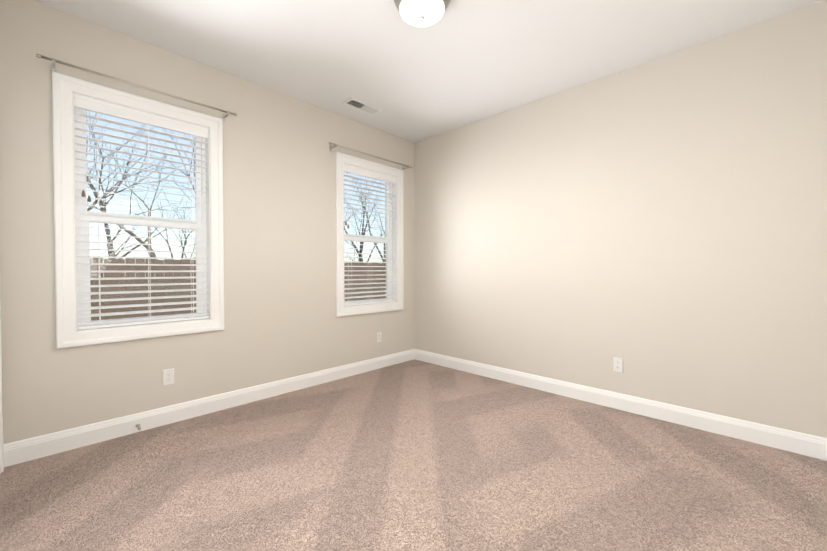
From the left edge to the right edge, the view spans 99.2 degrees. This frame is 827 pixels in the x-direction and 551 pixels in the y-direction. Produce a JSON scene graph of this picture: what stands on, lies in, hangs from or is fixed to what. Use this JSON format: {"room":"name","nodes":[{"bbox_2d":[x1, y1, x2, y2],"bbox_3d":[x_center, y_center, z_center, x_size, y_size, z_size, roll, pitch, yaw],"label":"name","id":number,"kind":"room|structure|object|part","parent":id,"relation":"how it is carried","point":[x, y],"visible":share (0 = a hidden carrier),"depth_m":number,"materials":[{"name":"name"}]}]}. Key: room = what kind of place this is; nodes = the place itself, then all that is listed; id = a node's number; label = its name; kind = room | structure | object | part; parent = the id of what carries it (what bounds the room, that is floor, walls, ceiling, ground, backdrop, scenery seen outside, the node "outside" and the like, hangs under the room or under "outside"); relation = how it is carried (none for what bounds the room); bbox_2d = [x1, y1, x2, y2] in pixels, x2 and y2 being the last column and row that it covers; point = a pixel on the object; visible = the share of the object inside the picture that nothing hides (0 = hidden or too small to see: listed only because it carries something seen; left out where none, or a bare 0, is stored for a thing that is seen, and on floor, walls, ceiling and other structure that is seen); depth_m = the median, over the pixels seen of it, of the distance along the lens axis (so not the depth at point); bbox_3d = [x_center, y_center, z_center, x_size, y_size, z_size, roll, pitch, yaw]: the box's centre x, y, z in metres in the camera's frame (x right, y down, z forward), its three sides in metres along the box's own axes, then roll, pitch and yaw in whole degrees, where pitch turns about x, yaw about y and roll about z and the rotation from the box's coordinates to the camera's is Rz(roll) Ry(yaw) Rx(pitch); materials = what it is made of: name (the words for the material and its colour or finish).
{"room":"empty bedroom","nodes":[
{"label":"empty bedroom","id":0,"kind":"room"},
{"bbox_2d":[0,0,413,443],"bbox_3d":[-1.242,-0.287,3.284,0.160,2.980,3.680,1,1,44],"label":"wall","id":1,"kind":"structure","parent":0,"point":[282,321],"depth_m":2.75,"materials":[{"name":"paint"}]},
{"bbox_2d":[36,54,236,121],"bbox_3d":[-1.833,-1.272,2.466,0.107,0.057,1.107,1,1,44],"label":"curtain rod","id":2,"kind":"object","parent":1,"relation":"attached to","point":[53,68],"visible":0.98,"depth_m":2.33,"materials":[{"name":"silver metal"}]},
{"bbox_2d":[52,71,223,348],"bbox_3d":[-1.925,-0.403,2.552,0.174,1.695,0.955,1,1,44],"label":"window","id":3,"kind":"structure","parent":1,"relation":"in","point":[84,217],"depth_m":2.44,"materials":[{"name":"white plastic"}]},
{"bbox_2d":[81,111,91,201],"bbox_3d":[-2.117,-0.779,2.272,0.020,0.603,0.048,1,1,44],"label":"tassels","id":4,"kind":"object","parent":3,"relation":"hanging from","point":[84,195],"visible":1,"depth_m":2.27,"materials":[{"name":"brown wood"}]},
{"bbox_3d":[-1.907,-0.404,2.534,0.073,1.497,0.761,1,1,44],"label":"near window blind rails","id":5,"kind":"part","parent":3,"relation":"part of","materials":[{"name":"white plastic"}]},
{"bbox_2d":[163,368,173,385],"bbox_3d":[-1.808,0.749,2.596,0.007,0.115,0.070,1,1,44],"label":"outlet","id":6,"kind":"object","parent":1,"relation":"attached to","point":[168,376],"visible":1,"depth_m":2.59,"materials":[{"name":"white plastic"}]},
{"bbox_2d":[3,349,414,466],"bbox_3d":[-1.181,1.019,3.232,0.030,0.130,3.420,1,1,44],"label":"baseboard","id":7,"kind":"structure","parent":1,"relation":"attached to","point":[45,445],"depth_m":2.61,"materials":[{"name":"white wood"}]},
{"bbox_2d":[336,152,403,316],"bbox_3d":[-0.513,-0.426,4.010,0.175,1.695,0.955,1,1,44],"label":"window","id":8,"kind":"structure","parent":1,"relation":"in","point":[387,241],"depth_m":4.02,"materials":[{"name":"white plastic"}]},
{"bbox_3d":[-0.495,-0.428,3.992,0.073,1.497,0.761,1,1,44],"label":"far window blind rails","id":9,"kind":"part","parent":8,"relation":"part of","materials":[{"name":"white plastic"}]},
{"bbox_2d":[329,142,412,169],"bbox_3d":[-0.445,-1.296,3.899,0.107,0.057,1.167,1,1,44],"label":"curtain rod","id":10,"kind":"object","parent":1,"relation":"attached to","point":[336,145],"visible":1,"depth_m":3.79,"materials":[{"name":"silver metal"}]},
{"bbox_2d":[377,332,380,341],"bbox_3d":[-0.396,0.711,4.054,0.007,0.115,0.070,1,1,44],"label":"outlet","id":11,"kind":"object","parent":1,"relation":"attached to","point":[378,336],"visible":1,"depth_m":4.05,"materials":[{"name":"white plastic"}]},
{"bbox_2d":[0,359,826,550],"bbox_3d":[0.037,1.163,2.069,3.720,0.120,3.680,1,1,44],"label":"floor","id":12,"kind":"structure","parent":0,"point":[414,455],"depth_m":1.89,"materials":[{"name":"carpet"}]},
{"bbox_2d":[34,0,821,142],"bbox_3d":[0.037,-1.697,2.023,3.720,0.120,3.680,1,1,44],"label":"ceiling","id":13,"kind":"structure","parent":0,"point":[459,63],"depth_m":2.48,"materials":[{"name":"paint"}]},
{"bbox_2d":[347,100,370,107],"bbox_3d":[-0.499,-1.659,3.454,0.100,0.001,0.320,1,1,44],"label":"vent duct","id":14,"kind":"object","parent":13,"relation":"attached to","point":[354,103],"visible":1,"depth_m":3.39,"materials":[{"name":"black metal"}]},
{"bbox_2d":[343,97,381,114],"bbox_3d":[-0.499,-1.656,3.454,0.150,0.008,0.370,1,1,44],"label":"flange","id":15,"kind":"object","parent":13,"relation":"attached to","point":[354,99],"visible":1,"depth_m":3.42,"materials":[{"name":"white metal"}]},
{"bbox_2d":[348,101,377,113],"bbox_3d":[-0.499,-1.653,3.454,0.134,0.009,0.316,1,1,44],"label":"louvres","id":16,"kind":"object","parent":15,"relation":"attached to","point":[368,109],"visible":0.98,"depth_m":3.48,"materials":[{"name":"white metal"}]},
{"bbox_2d":[394,0,449,26],"bbox_3d":[0.050,-1.565,2.067,0.336,0.145,0.336,1,1,44],"label":"ceiling light","id":17,"kind":"object","parent":13,"relation":"attached to","point":[421,13],"visible":1,"depth_m":2.04,"materials":[{"name":"white glass"}]},
{"bbox_2d":[414,0,826,437],"bbox_3d":[1.333,-0.287,3.268,3.560,2.980,0.120,1,1,44],"label":"wall","id":18,"kind":"structure","parent":0,"point":[658,226],"depth_m":2.68,"materials":[{"name":"paint"}]},
{"bbox_2d":[613,357,622,372],"bbox_3d":[1.669,0.730,2.870,0.070,0.115,0.007,1,1,44],"label":"outlet","id":19,"kind":"object","parent":18,"relation":"attached to","point":[617,364],"visible":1,"depth_m":2.87,"materials":[{"name":"white plastic"}]},
{"bbox_2d":[415,349,822,459],"bbox_3d":[1.243,1.018,3.283,3.440,0.130,0.014,1,1,44],"label":"baseboard","id":20,"kind":"structure","parent":18,"relation":"attached to","point":[775,437],"depth_m":2.69,"materials":[{"name":"white wood"}]},
{"bbox_2d":[823,437,826,460],"bbox_3d":[1.274,1.058,0.854,0.014,0.130,3.420,1,1,44],"label":"baseboard","id":21,"kind":"structure","parent":18,"relation":"attached to","point":[824,439],"depth_m":2.10,"materials":[{"name":"white wood"}]},
{"bbox_3d":[-1.188,-0.246,0.754,3.440,2.980,0.120,1,1,44],"label":"wall","id":22,"kind":"structure","parent":0,"visible":0},
{"bbox_2d":[0,301,3,473],"bbox_3d":[-2.041,0.043,1.602,0.950,2.135,0.144,1,1,44],"label":"door frame","id":23,"kind":"structure","parent":22,"relation":"attached to","point":[1,442],"depth_m":1.97,"materials":[{"name":"white wood"}]},
{"label":"outside","id":24,"kind":"structure","parent":0,"visible":0},
{"bbox_2d":[92,278,190,319],"bbox_3d":[-9.563,1.591,8.983,140.000,0.200,160.000,1,1,44],"label":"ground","id":25,"kind":"structure","parent":24,"point":[135,294],"depth_m":24.27,"materials":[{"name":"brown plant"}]},
{"bbox_2d":[86,127,142,207],"bbox_3d":[-14.044,-2.316,12.424,5.270,7.646,7.289,1,1,44],"label":"tree","id":26,"kind":"object","parent":25,"relation":"on","point":[104,183],"depth_m":13.99,"materials":[{"name":"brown plant"}]},
{"bbox_2d":[86,112,174,276],"bbox_3d":[-10.504,-1.943,10.200,3.469,6.946,6.817,1,1,44],"label":"tree","id":27,"kind":"object","parent":25,"relation":"on","point":[96,201],"visible":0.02,"depth_m":11.17,"materials":[{"name":"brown plant"}]},
{"bbox_2d":[86,125,189,283],"bbox_3d":[-13.537,-3.039,16.339,9.573,8.948,6.625,1,1,44],"label":"tree","id":28,"kind":"object","parent":25,"relation":"on","point":[107,231],"depth_m":17.21,"materials":[{"name":"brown plant"}]},
{"bbox_2d":[86,127,195,308],"bbox_3d":[-11.548,-2.220,13.730,5.230,7.407,7.897,1,1,44],"label":"tree","id":29,"kind":"object","parent":25,"relation":"on","point":[148,247],"depth_m":14.22,"materials":[{"name":"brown plant"}]},
{"bbox_2d":[134,129,194,192],"bbox_3d":[-10.143,-3.053,17.823,7.014,8.960,7.042,1,1,44],"label":"tree","id":30,"kind":"object","parent":25,"relation":"on","point":[184,165],"depth_m":15.72,"materials":[{"name":"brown plant"}]},
{"bbox_2d":[136,191,195,288],"bbox_3d":[-7.805,-0.561,11.461,2.681,4.136,2.563,1,1,44],"label":"tree","id":31,"kind":"object","parent":25,"relation":"on","point":[185,242],"depth_m":10.76,"materials":[{"name":"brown plant"}]},
{"bbox_2d":[160,171,194,249],"bbox_3d":[-11.765,-3.386,22.593,8.534,9.489,8.150,1,1,44],"label":"tree","id":32,"kind":"object","parent":25,"relation":"on","point":[182,207],"depth_m":19.43,"materials":[{"name":"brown plant"}]},
{"bbox_2d":[90,258,385,320],"bbox_3d":[-2.934,0.582,8.113,0.109,1.845,24.090,1,1,44],"label":"fence","id":33,"kind":"object","parent":25,"relation":"on","point":[132,274],"depth_m":6.28,"materials":[{"name":"brown wood"}]},
{"bbox_2d":[344,172,383,261],"bbox_3d":[-3.354,-2.455,19.735,7.359,7.668,5.299,1,1,44],"label":"tree","id":34,"kind":"object","parent":25,"relation":"on","point":[361,250],"depth_m":19.80,"materials":[{"name":"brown plant"}]},
{"bbox_2d":[344,180,385,261],"bbox_3d":[-1.563,-1.519,15.605,3.673,5.954,3.964,1,1,44],"label":"tree","id":35,"kind":"object","parent":25,"relation":"on","point":[370,231],"depth_m":15.17,"materials":[{"name":"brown plant"}]}
]}

